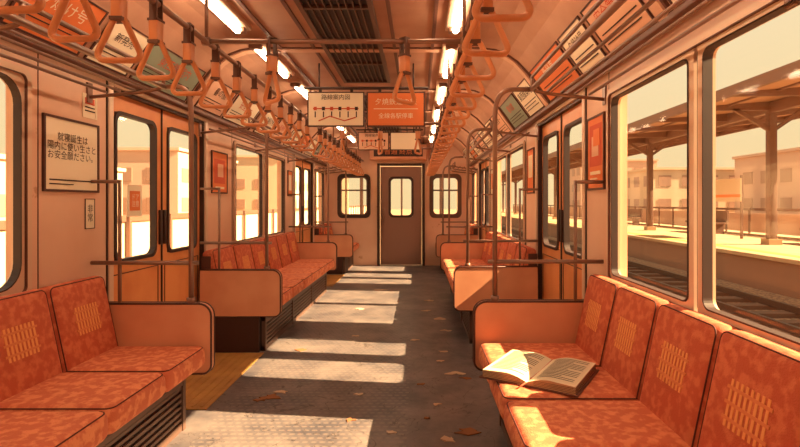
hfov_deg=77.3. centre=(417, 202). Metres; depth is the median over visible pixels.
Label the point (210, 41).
rail
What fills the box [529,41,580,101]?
advertisement
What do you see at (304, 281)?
bench seat
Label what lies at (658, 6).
trim
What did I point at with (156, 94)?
trim
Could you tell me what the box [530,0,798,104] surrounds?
luggage rack
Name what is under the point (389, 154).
box
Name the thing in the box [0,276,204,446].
bench seat
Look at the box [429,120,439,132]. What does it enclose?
ceiling lamp
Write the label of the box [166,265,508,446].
floor
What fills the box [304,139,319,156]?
advertisement
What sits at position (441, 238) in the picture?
partition
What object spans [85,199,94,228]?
sticker
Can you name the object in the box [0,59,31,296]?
window
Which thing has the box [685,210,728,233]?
bench
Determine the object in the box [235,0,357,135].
trim
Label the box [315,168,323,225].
window
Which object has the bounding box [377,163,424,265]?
door
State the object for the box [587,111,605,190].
framed poster
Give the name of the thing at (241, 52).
trim
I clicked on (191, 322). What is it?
partition
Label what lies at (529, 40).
ceiling
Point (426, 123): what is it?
rail
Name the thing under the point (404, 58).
straps
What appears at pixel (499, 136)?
advertisement
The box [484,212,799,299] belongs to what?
platform
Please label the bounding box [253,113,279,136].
advertisement
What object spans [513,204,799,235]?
fence
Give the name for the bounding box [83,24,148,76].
advertisement
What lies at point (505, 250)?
bench seat
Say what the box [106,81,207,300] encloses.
door
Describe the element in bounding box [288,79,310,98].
ceiling lamp
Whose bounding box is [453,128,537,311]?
partition
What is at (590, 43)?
advertisement
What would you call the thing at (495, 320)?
partition
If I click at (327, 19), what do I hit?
ceiling air vent
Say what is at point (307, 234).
door
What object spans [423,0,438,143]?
trim
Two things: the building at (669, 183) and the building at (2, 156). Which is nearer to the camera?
the building at (2, 156)
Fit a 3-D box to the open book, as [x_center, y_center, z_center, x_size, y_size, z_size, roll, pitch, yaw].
[0.550,0.762,2.273,0.438,0.044,0.423,0,0,32]
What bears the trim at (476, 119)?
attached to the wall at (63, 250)
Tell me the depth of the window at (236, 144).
5.87 m
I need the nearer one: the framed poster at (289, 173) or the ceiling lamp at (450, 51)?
the ceiling lamp at (450, 51)
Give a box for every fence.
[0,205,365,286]
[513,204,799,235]
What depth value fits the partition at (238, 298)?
4.18 m
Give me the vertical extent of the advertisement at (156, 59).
0.233 m
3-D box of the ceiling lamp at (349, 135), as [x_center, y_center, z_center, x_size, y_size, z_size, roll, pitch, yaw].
[-1.200,-1.169,8.925,0.130,0.082,0.970,0,0,0]
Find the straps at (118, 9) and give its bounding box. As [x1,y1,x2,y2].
[0,0,363,175]
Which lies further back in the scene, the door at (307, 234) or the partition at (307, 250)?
the door at (307, 234)
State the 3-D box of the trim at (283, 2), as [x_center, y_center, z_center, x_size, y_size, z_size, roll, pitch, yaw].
[-0.800,-1.199,4.300,0.024,0.022,11.400,0,0,0]
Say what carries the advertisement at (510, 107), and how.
attached to the ceiling
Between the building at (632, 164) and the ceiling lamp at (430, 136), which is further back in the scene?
the building at (632, 164)
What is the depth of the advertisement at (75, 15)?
2.42 m
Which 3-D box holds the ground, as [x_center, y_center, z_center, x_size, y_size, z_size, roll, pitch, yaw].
[0.000,2.150,65.000,180.000,0.200,190.000,0,0,0]
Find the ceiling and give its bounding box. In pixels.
[0,0,685,163]
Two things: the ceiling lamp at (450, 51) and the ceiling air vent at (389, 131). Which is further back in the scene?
the ceiling air vent at (389, 131)
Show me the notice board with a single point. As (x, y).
(70, 147)
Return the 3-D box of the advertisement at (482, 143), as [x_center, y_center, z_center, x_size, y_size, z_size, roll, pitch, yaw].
[0.931,-0.885,7.370,0.173,0.233,0.450,0,0,0]
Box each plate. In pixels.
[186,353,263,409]
[327,275,343,285]
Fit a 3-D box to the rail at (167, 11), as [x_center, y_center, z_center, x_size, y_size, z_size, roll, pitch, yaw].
[-1.100,-1.013,4.300,0.060,0.374,11.400,0,0,0]
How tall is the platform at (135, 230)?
1.750 m
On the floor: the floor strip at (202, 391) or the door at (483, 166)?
the floor strip at (202, 391)
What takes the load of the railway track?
on the ground
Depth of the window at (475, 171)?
9.66 m
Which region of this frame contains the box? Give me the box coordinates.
[370,144,426,159]
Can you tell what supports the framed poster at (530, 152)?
attached to the wall at (596, 199)
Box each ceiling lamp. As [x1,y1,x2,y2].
[200,0,250,33]
[245,38,294,78]
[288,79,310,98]
[345,132,357,142]
[428,132,435,141]
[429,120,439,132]
[431,104,443,120]
[434,79,446,104]
[438,38,459,78]
[445,0,470,33]
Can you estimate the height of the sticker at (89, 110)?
0.134 m
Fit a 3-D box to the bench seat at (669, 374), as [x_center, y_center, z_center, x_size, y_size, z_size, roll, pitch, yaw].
[0.703,0.826,1.404,0.713,0.849,2.868,0,0,0]
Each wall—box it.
[0,39,325,289]
[326,143,470,265]
[471,0,757,283]
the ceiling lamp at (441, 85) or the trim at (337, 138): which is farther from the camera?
the trim at (337, 138)
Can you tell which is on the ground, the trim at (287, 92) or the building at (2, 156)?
the building at (2, 156)
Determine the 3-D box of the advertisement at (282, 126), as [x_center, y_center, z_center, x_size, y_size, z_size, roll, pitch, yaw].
[-1.701,-0.885,6.170,0.173,0.233,0.450,0,0,0]
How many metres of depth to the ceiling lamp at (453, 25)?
3.09 m
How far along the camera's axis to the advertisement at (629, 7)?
2.38 m
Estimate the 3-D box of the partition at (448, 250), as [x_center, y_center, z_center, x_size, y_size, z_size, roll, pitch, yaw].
[0.686,0.293,7.072,0.745,1.914,0.050,0,0,0]
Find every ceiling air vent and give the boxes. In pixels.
[293,0,389,82]
[365,95,401,134]
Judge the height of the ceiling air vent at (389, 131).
0.050 m
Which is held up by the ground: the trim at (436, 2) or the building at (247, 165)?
the building at (247, 165)
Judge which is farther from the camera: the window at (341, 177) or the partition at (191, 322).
the window at (341, 177)
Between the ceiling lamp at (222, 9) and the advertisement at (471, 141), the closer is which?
the ceiling lamp at (222, 9)
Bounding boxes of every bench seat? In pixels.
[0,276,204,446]
[202,231,334,350]
[315,223,358,273]
[435,224,477,273]
[442,231,536,343]
[479,274,799,446]
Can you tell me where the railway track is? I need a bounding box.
[484,221,799,337]
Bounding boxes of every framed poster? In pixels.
[211,150,227,193]
[287,170,292,195]
[527,147,534,193]
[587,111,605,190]
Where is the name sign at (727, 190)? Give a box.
[716,175,742,238]
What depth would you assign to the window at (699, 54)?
1.89 m
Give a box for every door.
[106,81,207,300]
[294,154,313,241]
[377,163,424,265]
[478,154,489,239]
[535,88,586,298]
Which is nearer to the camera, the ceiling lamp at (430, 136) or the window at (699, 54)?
the window at (699, 54)
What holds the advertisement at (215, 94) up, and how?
attached to the ceiling
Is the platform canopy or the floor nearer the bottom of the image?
the floor
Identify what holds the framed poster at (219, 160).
attached to the wall at (63, 250)
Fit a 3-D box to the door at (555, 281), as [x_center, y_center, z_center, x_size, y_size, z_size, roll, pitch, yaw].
[1.107,0.260,3.840,0.106,1.980,1.344,0,0,0]
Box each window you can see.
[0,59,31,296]
[233,141,285,240]
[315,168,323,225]
[337,174,369,217]
[429,174,461,217]
[472,168,477,225]
[497,141,525,244]
[606,0,799,352]
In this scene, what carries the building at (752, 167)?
on the ground
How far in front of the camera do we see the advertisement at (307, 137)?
7.40 m
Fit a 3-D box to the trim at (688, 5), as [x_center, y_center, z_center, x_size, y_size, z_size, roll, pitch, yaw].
[1.035,-0.746,4.300,0.060,0.032,11.400,0,0,0]
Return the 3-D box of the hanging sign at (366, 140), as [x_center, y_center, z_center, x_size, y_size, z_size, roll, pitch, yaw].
[-0.410,-0.980,7.196,0.960,0.440,0.028,0,0,0]
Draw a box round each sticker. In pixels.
[82,92,96,119]
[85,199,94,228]
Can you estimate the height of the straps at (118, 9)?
0.346 m
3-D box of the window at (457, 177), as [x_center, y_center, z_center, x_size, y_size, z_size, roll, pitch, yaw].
[0.550,-0.140,10.016,0.640,0.880,0.088,0,0,0]
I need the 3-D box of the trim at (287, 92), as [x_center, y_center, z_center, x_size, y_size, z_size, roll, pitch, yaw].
[-0.385,-0.967,5.300,2.910,0.466,0.100,0,0,0]
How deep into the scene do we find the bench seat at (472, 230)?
8.84 m
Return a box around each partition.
[90,84,214,374]
[199,126,281,351]
[289,157,336,270]
[314,171,352,273]
[436,165,477,256]
[440,156,491,270]
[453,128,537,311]
[473,87,603,370]
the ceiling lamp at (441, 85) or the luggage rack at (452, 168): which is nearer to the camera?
the ceiling lamp at (441, 85)
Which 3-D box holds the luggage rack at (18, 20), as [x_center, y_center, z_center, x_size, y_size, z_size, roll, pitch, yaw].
[-1.623,-0.644,1.295,0.434,0.169,3.030,0,0,0]
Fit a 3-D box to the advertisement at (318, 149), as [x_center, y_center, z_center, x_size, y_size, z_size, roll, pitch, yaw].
[-1.701,-0.885,8.570,0.173,0.233,0.450,0,0,0]
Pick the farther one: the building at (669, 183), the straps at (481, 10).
the building at (669, 183)
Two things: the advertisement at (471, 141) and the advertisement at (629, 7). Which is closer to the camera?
the advertisement at (629, 7)
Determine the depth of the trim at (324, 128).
7.66 m
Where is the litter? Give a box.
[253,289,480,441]
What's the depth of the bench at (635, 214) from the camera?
27.43 m
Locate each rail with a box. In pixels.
[147,0,362,161]
[201,37,462,45]
[365,122,439,125]
[431,0,474,153]
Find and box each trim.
[0,0,673,21]
[0,30,326,165]
[185,47,550,106]
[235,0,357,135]
[247,89,514,131]
[279,110,491,144]
[280,0,370,131]
[301,125,483,153]
[317,135,474,160]
[385,0,407,131]
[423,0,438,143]
[469,0,703,165]
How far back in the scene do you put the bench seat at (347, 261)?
9.23 m
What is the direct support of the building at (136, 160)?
on the ground
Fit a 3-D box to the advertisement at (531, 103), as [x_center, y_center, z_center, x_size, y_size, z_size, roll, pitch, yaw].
[0.931,-0.885,4.240,0.173,0.233,0.510,0,0,0]
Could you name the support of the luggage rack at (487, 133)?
attached to the wall at (596, 199)
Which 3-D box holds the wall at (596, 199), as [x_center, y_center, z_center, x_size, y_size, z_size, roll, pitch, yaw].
[1.114,0.240,4.300,0.092,2.020,11.400,0,0,0]
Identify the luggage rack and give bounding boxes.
[0,0,165,102]
[198,117,317,162]
[314,165,344,174]
[450,162,477,174]
[463,121,538,161]
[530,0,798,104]
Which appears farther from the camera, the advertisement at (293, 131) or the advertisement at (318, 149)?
the advertisement at (318, 149)
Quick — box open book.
[479,350,598,397]
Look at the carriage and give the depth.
11.60 m
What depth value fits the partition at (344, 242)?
8.79 m
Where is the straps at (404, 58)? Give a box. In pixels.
[263,36,421,154]
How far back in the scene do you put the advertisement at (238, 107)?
4.77 m
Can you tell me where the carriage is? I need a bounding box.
[342,166,456,214]
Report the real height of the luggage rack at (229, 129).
0.169 m
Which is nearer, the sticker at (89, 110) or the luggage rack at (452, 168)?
the sticker at (89, 110)
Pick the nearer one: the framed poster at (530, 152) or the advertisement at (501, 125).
the framed poster at (530, 152)
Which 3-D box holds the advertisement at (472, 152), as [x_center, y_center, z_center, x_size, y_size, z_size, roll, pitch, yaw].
[0.931,-0.885,8.570,0.173,0.233,0.450,0,0,0]
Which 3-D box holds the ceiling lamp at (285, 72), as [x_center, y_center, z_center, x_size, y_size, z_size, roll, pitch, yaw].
[-1.200,-1.169,4.125,0.130,0.082,0.970,0,0,0]
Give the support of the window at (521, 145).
in the wall at (596, 199)
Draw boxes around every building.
[0,154,125,220]
[118,147,237,214]
[236,155,317,210]
[570,159,658,207]
[627,167,734,211]
[732,147,799,213]
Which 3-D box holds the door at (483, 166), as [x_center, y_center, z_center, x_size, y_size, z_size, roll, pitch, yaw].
[1.107,0.260,8.100,0.106,1.980,1.404,0,0,0]
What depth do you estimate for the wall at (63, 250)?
2.63 m
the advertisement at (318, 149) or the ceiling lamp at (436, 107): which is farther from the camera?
the advertisement at (318, 149)
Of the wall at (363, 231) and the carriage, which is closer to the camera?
the wall at (363, 231)
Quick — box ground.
[391,209,799,329]
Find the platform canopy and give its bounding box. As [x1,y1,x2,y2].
[484,60,799,244]
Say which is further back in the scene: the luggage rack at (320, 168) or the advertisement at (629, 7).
the luggage rack at (320, 168)
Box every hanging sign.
[304,63,427,126]
[356,120,422,149]
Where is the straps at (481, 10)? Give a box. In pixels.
[426,0,533,175]
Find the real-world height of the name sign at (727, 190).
2.170 m
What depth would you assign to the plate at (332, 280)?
8.14 m
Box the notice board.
[42,113,99,192]
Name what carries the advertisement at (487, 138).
attached to the ceiling
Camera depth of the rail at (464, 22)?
2.74 m
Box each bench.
[627,208,641,224]
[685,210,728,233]
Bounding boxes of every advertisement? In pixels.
[0,0,108,55]
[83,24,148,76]
[128,46,205,101]
[194,81,236,116]
[222,94,261,126]
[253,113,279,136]
[268,120,290,142]
[283,128,301,148]
[293,136,309,151]
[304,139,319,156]
[311,144,322,158]
[469,144,477,158]
[470,140,481,155]
[474,133,487,150]
[478,131,491,147]
[484,119,502,140]
[490,114,510,135]
[499,93,529,128]
[512,78,544,116]
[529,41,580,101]
[557,15,605,73]
[579,0,654,52]
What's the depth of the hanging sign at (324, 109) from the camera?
4.29 m

